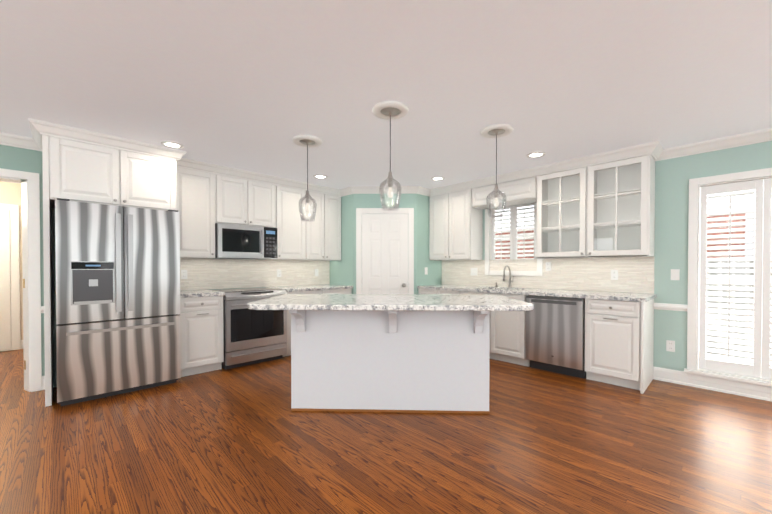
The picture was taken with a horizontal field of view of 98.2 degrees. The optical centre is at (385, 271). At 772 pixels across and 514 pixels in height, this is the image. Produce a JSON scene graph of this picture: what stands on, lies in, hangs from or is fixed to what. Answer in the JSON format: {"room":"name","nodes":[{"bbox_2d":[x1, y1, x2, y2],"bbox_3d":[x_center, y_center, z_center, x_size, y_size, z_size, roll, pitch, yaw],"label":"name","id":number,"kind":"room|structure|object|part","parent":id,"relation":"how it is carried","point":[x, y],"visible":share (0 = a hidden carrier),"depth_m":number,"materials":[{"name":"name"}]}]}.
{"room":"kitchen","nodes":[
{"label":"kitchen","id":0,"kind":"room"},
{"bbox_2d":[0,181,22,339],"bbox_3d":[-5.953,-0.063,4.468,4.700,2.440,0.120,-1,1,-44],"label":"wall","id":1,"kind":"structure","parent":0,"point":[10,193],"depth_m":4.92,"materials":[{"name":"yellow paint"}]},
{"bbox_2d":[0,203,20,351],"bbox_3d":[-5.709,0.095,4.592,0.920,2.120,0.045,-1,1,-44],"label":"door","id":2,"kind":"structure","parent":1,"relation":"attached to","point":[10,336],"depth_m":4.83,"materials":[{"name":"white wood"}]},
{"bbox_2d":[0,145,325,387],"bbox_3d":[-2.889,-0.056,3.860,8.250,2.440,0.122,-1,1,-44],"label":"wall","id":3,"kind":"structure","parent":0,"point":[19,159],"depth_m":3.29,"materials":[{"name":"paint"}]},
{"bbox_2d":[0,168,41,391],"bbox_3d":[-3.777,0.112,2.990,0.964,2.122,0.145,-1,1,-44],"label":"door frame","id":4,"kind":"structure","parent":3,"relation":"attached to","point":[31,281],"depth_m":3.25,"materials":[{"name":"white wood"}]},
{"bbox_2d":[0,132,41,150],"bbox_3d":[-4.561,-1.209,2.088,3.400,0.095,0.076,-1,1,-44],"label":"crown molding","id":5,"kind":"structure","parent":3,"relation":"attached to","point":[6,139],"depth_m":3.13,"materials":[{"name":"white wood"}]},
{"bbox_2d":[28,134,41,149],"bbox_3d":[-3.161,-1.220,3.033,0.076,0.095,0.510,-1,1,-44],"label":"crown molding","id":6,"kind":"structure","parent":3,"relation":"attached to","point":[34,143],"depth_m":3.19,"materials":[{"name":"white wood"}]},
{"bbox_2d":[177,167,224,258],"bbox_3d":[-2.336,-0.684,4.060,0.527,1.050,0.349,-1,1,-44],"label":"upper cabinet","id":7,"kind":"object","parent":3,"relation":"attached to","point":[206,202],"depth_m":3.95,"materials":[{"name":"white wood"}]},
{"bbox_2d":[221,175,276,226],"bbox_3d":[-1.915,-0.903,4.467,0.775,0.620,0.349,-1,1,-44],"label":"upper cabinet","id":8,"kind":"object","parent":3,"relation":"attached to","point":[247,202],"depth_m":4.36,"materials":[{"name":"white wood"}]},
{"bbox_2d":[215,223,276,258],"bbox_3d":[-1.883,-0.378,4.439,0.764,0.420,0.444,-1,1,-44],"label":"microwave","id":9,"kind":"object","parent":8,"relation":"attached to","point":[234,241],"visible":1,"depth_m":4.28,"materials":[{"name":"silver metal"}]},
{"bbox_2d":[180,258,329,290],"bbox_3d":[-1.804,0.032,4.825,2.368,0.399,0.009,-1,1,-44],"label":"tile backsplash","id":10,"kind":"structure","parent":3,"relation":"attached to","point":[204,274],"depth_m":4.70,"materials":[{"name":"beige tile"}]},
{"bbox_2d":[181,270,187,278],"bbox_3d":[-2.496,0.040,4.139,0.070,0.115,0.008,-1,1,-44],"label":"electrical outlet plate","id":11,"kind":"object","parent":10,"relation":"attached to","point":[183,274],"visible":1,"depth_m":4.14,"materials":[{"name":"white plastic"}]},
{"bbox_2d":[277,269,280,276],"bbox_3d":[-1.599,0.031,5.010,0.070,0.115,0.008,-1,1,-44],"label":"electrical outlet plate","id":12,"kind":"object","parent":10,"relation":"attached to","point":[278,272],"visible":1,"depth_m":5.00,"materials":[{"name":"white plastic"}]},
{"bbox_2d":[271,185,308,259],"bbox_3d":[-1.472,-0.693,4.899,0.588,1.050,0.349,-1,1,-44],"label":"upper cabinet","id":13,"kind":"object","parent":3,"relation":"attached to","point":[292,232],"depth_m":4.78,"materials":[{"name":"white wood"}]},
{"bbox_2d":[301,191,340,260],"bbox_3d":[-1.094,-0.697,5.266,0.722,1.050,0.349,-1,1,-44],"label":"upper cabinet","id":14,"kind":"object","parent":3,"relation":"attached to","point":[325,230],"depth_m":5.18,"materials":[{"name":"white wood"}]},
{"bbox_2d":[0,349,771,513],"bbox_3d":[-1.000,1.236,1.821,8.700,0.100,11.200,-1,1,-44],"label":"floor","id":15,"kind":"structure","parent":0,"point":[242,440],"depth_m":2.19,"materials":[{"name":"brown wood"}]},
{"bbox_2d":[42,135,176,406],"bbox_3d":[-2.782,-0.017,3.428,1.000,2.370,0.646,-1,1,-44],"label":"tall cabinet","id":16,"kind":"object","parent":15,"relation":"on","point":[75,171],"visible":0.94,"depth_m":3.09,"materials":[{"name":"white wood"}]},
{"bbox_2d":[55,198,180,405],"bbox_3d":[-2.689,0.274,3.379,0.910,1.790,0.795,-1,1,-44],"label":"fridge","id":17,"kind":"object","parent":15,"relation":"on","point":[117,299],"visible":1,"depth_m":3.07,"materials":[{"name":"silver metal"}]},
{"bbox_2d":[178,296,223,376],"bbox_3d":[-2.265,0.723,3.957,0.463,0.880,0.620,-1,1,-44],"label":"base cabinet","id":18,"kind":"object","parent":15,"relation":"on","point":[201,335],"depth_m":3.74,"materials":[{"name":"white wood"}]},
{"bbox_2d":[180,284,352,297],"bbox_3d":[-1.584,0.255,4.600,2.368,0.040,0.638,-1,1,-44],"label":"kitchen top","id":19,"kind":"object","parent":18,"relation":"on","point":[193,293],"visible":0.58,"depth_m":4.54,"materials":[{"name":"stone"}]},
{"bbox_2d":[213,287,286,369],"bbox_3d":[-1.781,0.700,4.346,0.770,0.917,0.714,-1,1,-44],"label":"range","id":20,"kind":"object","parent":15,"relation":"on","point":[251,336],"visible":0.81,"depth_m":4.08,"materials":[{"name":"silver metal"}]},
{"bbox_2d":[283,290,325,356],"bbox_3d":[-1.319,0.712,4.875,0.624,0.880,0.620,-1,1,-44],"label":"base cabinet","id":21,"kind":"object","parent":15,"relation":"on","point":[288,342],"depth_m":4.49,"materials":[{"name":"white wood"}]},
{"bbox_2d":[326,289,351,293],"bbox_3d":[-0.964,0.708,5.220,0.622,0.880,0.620,-1,1,-44],"label":"base cabinet","id":22,"kind":"object","parent":15,"relation":"on","point":[335,291],"depth_m":5.05,"materials":[{"name":"white wood"}]},
{"bbox_2d":[289,310,489,413],"bbox_3d":[0.035,0.729,2.998,1.654,0.889,0.891,0,1,2],"label":"kitchen island","id":23,"kind":"object","parent":15,"relation":"on","point":[389,361],"visible":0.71,"depth_m":2.79,"materials":[{"name":"white wood"}]},
{"bbox_2d":[248,294,533,310],"bbox_3d":[0.033,0.264,2.953,2.200,0.040,1.000,0,1,2],"label":"island countertop","id":24,"kind":"structure","parent":23,"relation":"on","point":[431,302],"depth_m":2.64,"materials":[{"name":"stone"}]},
{"bbox_2d":[418,289,441,293],"bbox_3d":[0.868,0.708,5.258,0.620,0.880,0.437,-1,1,-44],"label":"base cabinet","id":25,"kind":"object","parent":15,"relation":"on","point":[420,291],"depth_m":5.04,"materials":[{"name":"white wood"}]},
{"bbox_2d":[442,290,485,294],"bbox_3d":[1.114,0.711,5.005,0.620,0.880,0.501,-1,1,-44],"label":"base cabinet","id":26,"kind":"object","parent":15,"relation":"on","point":[443,291],"depth_m":4.64,"materials":[{"name":"white wood"}]},
{"bbox_2d":[526,295,585,378],"bbox_3d":[2.092,0.726,3.973,0.616,0.872,0.602,-1,1,-44],"label":"dishwasher","id":27,"kind":"object","parent":15,"relation":"on","point":[555,334],"visible":0.83,"depth_m":3.74,"materials":[{"name":"silver metal"}]},
{"bbox_2d":[584,298,653,393],"bbox_3d":[2.496,0.727,3.581,0.620,0.880,0.505,-1,1,-44],"label":"base cabinet","id":28,"kind":"object","parent":15,"relation":"on","point":[619,344],"depth_m":3.36,"materials":[{"name":"white wood"}]},
{"bbox_2d":[417,284,656,301],"bbox_3d":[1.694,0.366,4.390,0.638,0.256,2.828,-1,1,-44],"label":"countertop","id":29,"kind":"structure","parent":28,"relation":"on","point":[637,297],"depth_m":3.90,"materials":[{"name":"stone"}]},
{"bbox_2d":[495,265,513,287],"bbox_3d":[1.628,0.077,4.694,0.215,0.315,0.281,-1,1,-44],"label":"faucet","id":30,"kind":"object","parent":29,"relation":"on","point":[509,285],"visible":1,"depth_m":4.68,"materials":[{"name":"silver metal"}]},
{"bbox_2d":[330,194,441,293],"bbox_3d":[-0.009,-0.076,5.639,1.340,2.440,1.340,-1,1,-44],"label":"wall","id":31,"kind":"structure","parent":0,"point":[343,271],"depth_m":5.25,"materials":[{"name":"teal paint"}]},
{"bbox_2d":[177,159,339,196],"bbox_3d":[-1.546,-1.237,4.552,2.360,0.095,0.080,-1,1,-44],"label":"crown molding","id":32,"kind":"structure","parent":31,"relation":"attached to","point":[192,164],"depth_m":4.38,"materials":[{"name":"white wood"}]},
{"bbox_2d":[340,187,350,196],"bbox_3d":[-0.603,-1.244,5.221,0.076,0.095,0.272,-1,1,-44],"label":"crown molding","id":33,"kind":"structure","parent":31,"relation":"attached to","point":[343,192],"depth_m":5.27,"materials":[{"name":"white wood"}]},
{"bbox_2d":[356,208,413,293],"bbox_3d":[-0.016,0.089,5.168,0.888,2.119,0.026,0,1,1],"label":"door frame","id":34,"kind":"structure","parent":31,"relation":"attached to","point":[361,211],"depth_m":5.15,"materials":[{"name":"white wood"}]},
{"bbox_2d":[362,214,407,293],"bbox_3d":[-0.017,0.129,5.129,0.710,2.020,0.102,0,1,1],"label":"pantry door","id":35,"kind":"structure","parent":31,"relation":"in","point":[384,253],"depth_m":5.16,"materials":[{"name":"white wood"}]},
{"bbox_2d":[348,186,431,196],"bbox_3d":[0.066,-1.244,5.192,0.996,0.095,0.766,-1,1,-44],"label":"crown molding","id":36,"kind":"structure","parent":31,"relation":"attached to","point":[353,189],"depth_m":5.13,"materials":[{"name":"white wood"}]},
{"bbox_2d":[0,0,771,188],"bbox_3d":[-1.000,-1.304,1.792,8.700,0.100,11.200,-1,1,-44],"label":"ceiling","id":37,"kind":"structure","parent":0,"point":[256,86],"depth_m":2.17,"materials":[{"name":"white paint"}]},
{"bbox_2d":[28,118,187,165],"bbox_3d":[-2.568,-1.222,3.194,1.152,0.095,0.086,-1,1,-44],"label":"crown molding","id":38,"kind":"structure","parent":37,"relation":"attached to","point":[36,126],"depth_m":3.12,"materials":[{"name":"white wood"}]},
{"bbox_2d":[161,141,183,148],"bbox_3d":[-2.143,-1.266,3.359,0.196,0.010,0.196,-1,1,-44],"label":"recessed light","id":39,"kind":"object","parent":37,"relation":"in","point":[172,144],"visible":1,"depth_m":3.35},
{"bbox_2d":[292,135,321,221],"bbox_3d":[-0.762,-0.879,3.251,0.286,0.780,0.286,-1,1,-44],"label":"pendant light","id":40,"kind":"object","parent":37,"relation":"hanging from","point":[307,141],"visible":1,"depth_m":3.23,"materials":[{"name":"clear glass"}]},
{"bbox_2d":[313,174,327,178],"bbox_3d":[-0.888,-1.279,4.535,0.196,0.010,0.196,-1,1,-44],"label":"recessed light","id":41,"kind":"object","parent":37,"relation":"in","point":[319,176],"visible":1,"depth_m":4.53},
{"bbox_2d":[372,101,408,210],"bbox_3d":[0.033,-0.872,2.618,0.286,0.780,0.286,-1,1,-44],"label":"pendant light","id":42,"kind":"object","parent":37,"relation":"hanging from","point":[390,110],"visible":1,"depth_m":2.60,"materials":[{"name":"clear glass"}]},
{"bbox_2d":[431,176,444,180],"bbox_3d":[0.719,-1.280,4.631,0.196,0.010,0.196,-1,1,-44],"label":"recessed light","id":43,"kind":"object","parent":37,"relation":"in","point":[437,178],"visible":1,"depth_m":4.63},
{"bbox_2d":[480,124,512,217],"bbox_3d":[0.993,-0.877,3.011,0.286,0.780,0.286,-1,1,-44],"label":"pendant light","id":44,"kind":"object","parent":37,"relation":"hanging from","point":[496,131],"visible":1,"depth_m":3.00,"materials":[{"name":"clear glass"}]},
{"bbox_2d":[526,151,545,157],"bbox_3d":[1.638,-1.269,3.656,0.196,0.010,0.196,-1,1,-44],"label":"recessed light","id":45,"kind":"object","parent":37,"relation":"in","point":[535,154],"visible":0.98,"depth_m":3.65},
{"bbox_2d":[443,141,771,381],"bbox_3d":[2.855,-0.055,3.757,0.150,2.440,8.030,-1,1,-44],"label":"wall","id":46,"kind":"structure","parent":0,"point":[673,176],"depth_m":3.48,"materials":[{"name":"teal paint"}]},
{"bbox_2d":[429,188,482,260],"bbox_3d":[1.077,-0.697,5.221,0.349,1.050,0.758,-1,1,-44],"label":"upper cabinet","id":47,"kind":"object","parent":46,"relation":"attached to","point":[455,229],"depth_m":5.04,"materials":[{"name":"white wood"}]},
{"bbox_2d":[473,175,548,209],"bbox_3d":[1.672,-1.070,4.618,0.329,0.290,0.930,-1,1,-44],"label":"upper cabinet","id":48,"kind":"object","parent":46,"relation":"attached to","point":[536,188],"depth_m":4.38,"materials":[{"name":"white wood"}]},
{"bbox_2d":[485,206,542,275],"bbox_3d":[1.837,-0.502,4.785,0.172,1.130,0.840,-1,1,-44],"label":"window","id":49,"kind":"structure","parent":46,"relation":"in","point":[488,241],"depth_m":4.98,"materials":[{"name":"white wood"}]},
{"bbox_2d":[492,202,536,259],"bbox_3d":[1.814,-0.502,4.763,0.075,0.962,0.669,-1,1,-44],"label":"window shutter","id":50,"kind":"object","parent":49,"relation":"attached to","point":[513,227],"visible":0.69,"depth_m":4.74,"materials":[{"name":"white wood"}]},
{"bbox_3d":[1.878,-0.502,4.824,0.040,0.966,0.676,-1,1,-44],"label":"sink window glass","id":51,"kind":"part","parent":49,"relation":"part of","materials":[{"name":"clear glass"}]},
{"bbox_2d":[432,141,663,195],"bbox_3d":[1.679,-1.234,4.320,0.076,0.095,2.886,-1,1,-44],"label":"crown molding","id":52,"kind":"structure","parent":46,"relation":"attached to","point":[655,150],"depth_m":3.91,"materials":[{"name":"white wood"}]},
{"bbox_2d":[442,257,654,293],"bbox_3d":[1.914,0.035,4.614,0.009,0.399,2.808,-1,1,-44],"label":"tile backsplash","id":53,"kind":"structure","parent":46,"relation":"attached to","point":[635,274],"depth_m":4.22,"materials":[{"name":"beige tile"}]},
{"bbox_2d":[471,268,476,274],"bbox_3d":[1.360,0.009,5.170,0.008,0.115,0.115,-1,1,-44],"label":"switch plate","id":54,"kind":"object","parent":53,"relation":"attached to","point":[473,271],"visible":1,"depth_m":5.17,"materials":[{"name":"white plastic"}]},
{"bbox_2d":[546,262,550,270],"bbox_3d":[2.126,-0.062,4.380,0.008,0.115,0.070,-1,1,-44],"label":"electrical outlet plate","id":55,"kind":"object","parent":53,"relation":"attached to","point":[548,266],"visible":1,"depth_m":4.38,"materials":[{"name":"white plastic"}]},
{"bbox_2d":[611,270,617,279],"bbox_3d":[2.634,0.044,3.857,0.008,0.115,0.070,-1,1,-44],"label":"electrical outlet plate","id":56,"kind":"object","parent":53,"relation":"attached to","point":[614,274],"visible":1,"depth_m":3.85,"materials":[{"name":"white plastic"}]},
{"bbox_2d":[666,340,674,351],"bbox_3d":[2.990,0.787,3.514,0.008,0.115,0.070,-1,1,-44],"label":"electrical outlet plate","id":57,"kind":"object","parent":46,"relation":"attached to","point":[670,346],"visible":1,"depth_m":3.51,"materials":[{"name":"white plastic"}]},
{"bbox_2d":[671,269,679,279],"bbox_3d":[3.011,0.038,3.485,0.008,0.115,0.070,-1,1,-44],"label":"switch plate","id":58,"kind":"object","parent":46,"relation":"attached to","point":[675,274],"visible":1,"depth_m":3.48,"materials":[{"name":"white plastic"}]},
{"bbox_2d":[653,366,771,401],"bbox_3d":[4.240,1.114,2.223,0.018,0.135,3.880,-1,1,-44],"label":"baseboard","id":59,"kind":"structure","parent":46,"relation":"attached to","point":[670,375],"depth_m":3.35,"materials":[{"name":"white wood"}]},
{"bbox_2d":[653,128,771,160],"bbox_3d":[4.219,-1.210,2.177,0.076,0.095,3.880,-1,1,-44],"label":"crown molding","id":60,"kind":"structure","parent":46,"relation":"attached to","point":[764,135],"depth_m":3.22,"materials":[{"name":"white wood"}]},
{"bbox_2d":[684,168,771,393],"bbox_3d":[3.767,0.090,2.784,0.200,2.030,1.900,-1,1,-44],"label":"window","id":61,"kind":"structure","parent":46,"relation":"in","point":[714,377],"depth_m":3.35,"materials":[{"name":"white wood"}]},
{"bbox_2d":[699,178,771,379],"bbox_3d":[3.754,0.076,2.771,0.075,1.832,1.689,-1,1,-44],"label":"window shutter","id":62,"kind":"object","parent":61,"relation":"attached to","point":[761,313],"visible":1,"depth_m":3.19,"materials":[{"name":"white wood"}]},
{"label":"outside","id":63,"kind":"structure","parent":0,"visible":0},
{"bbox_2d":[495,181,771,364],"bbox_3d":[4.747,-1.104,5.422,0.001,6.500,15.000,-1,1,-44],"label":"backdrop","id":64,"kind":"structure","parent":63,"point":[732,221],"depth_m":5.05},
{"bbox_3d":[-3.991,-0.002,-1.013,0.120,2.440,10.720,-1,1,-44],"label":"wall","id":65,"kind":"structure","parent":0,"visible":0},
{"bbox_2d":[654,303,687,310],"bbox_3d":[2.981,0.377,3.508,0.024,0.070,0.270,-1,1,-44],"label":"trim","id":66,"kind":"structure","parent":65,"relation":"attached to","point":[672,307],"depth_m":3.50,"materials":[{"name":"white wood"}]}
]}

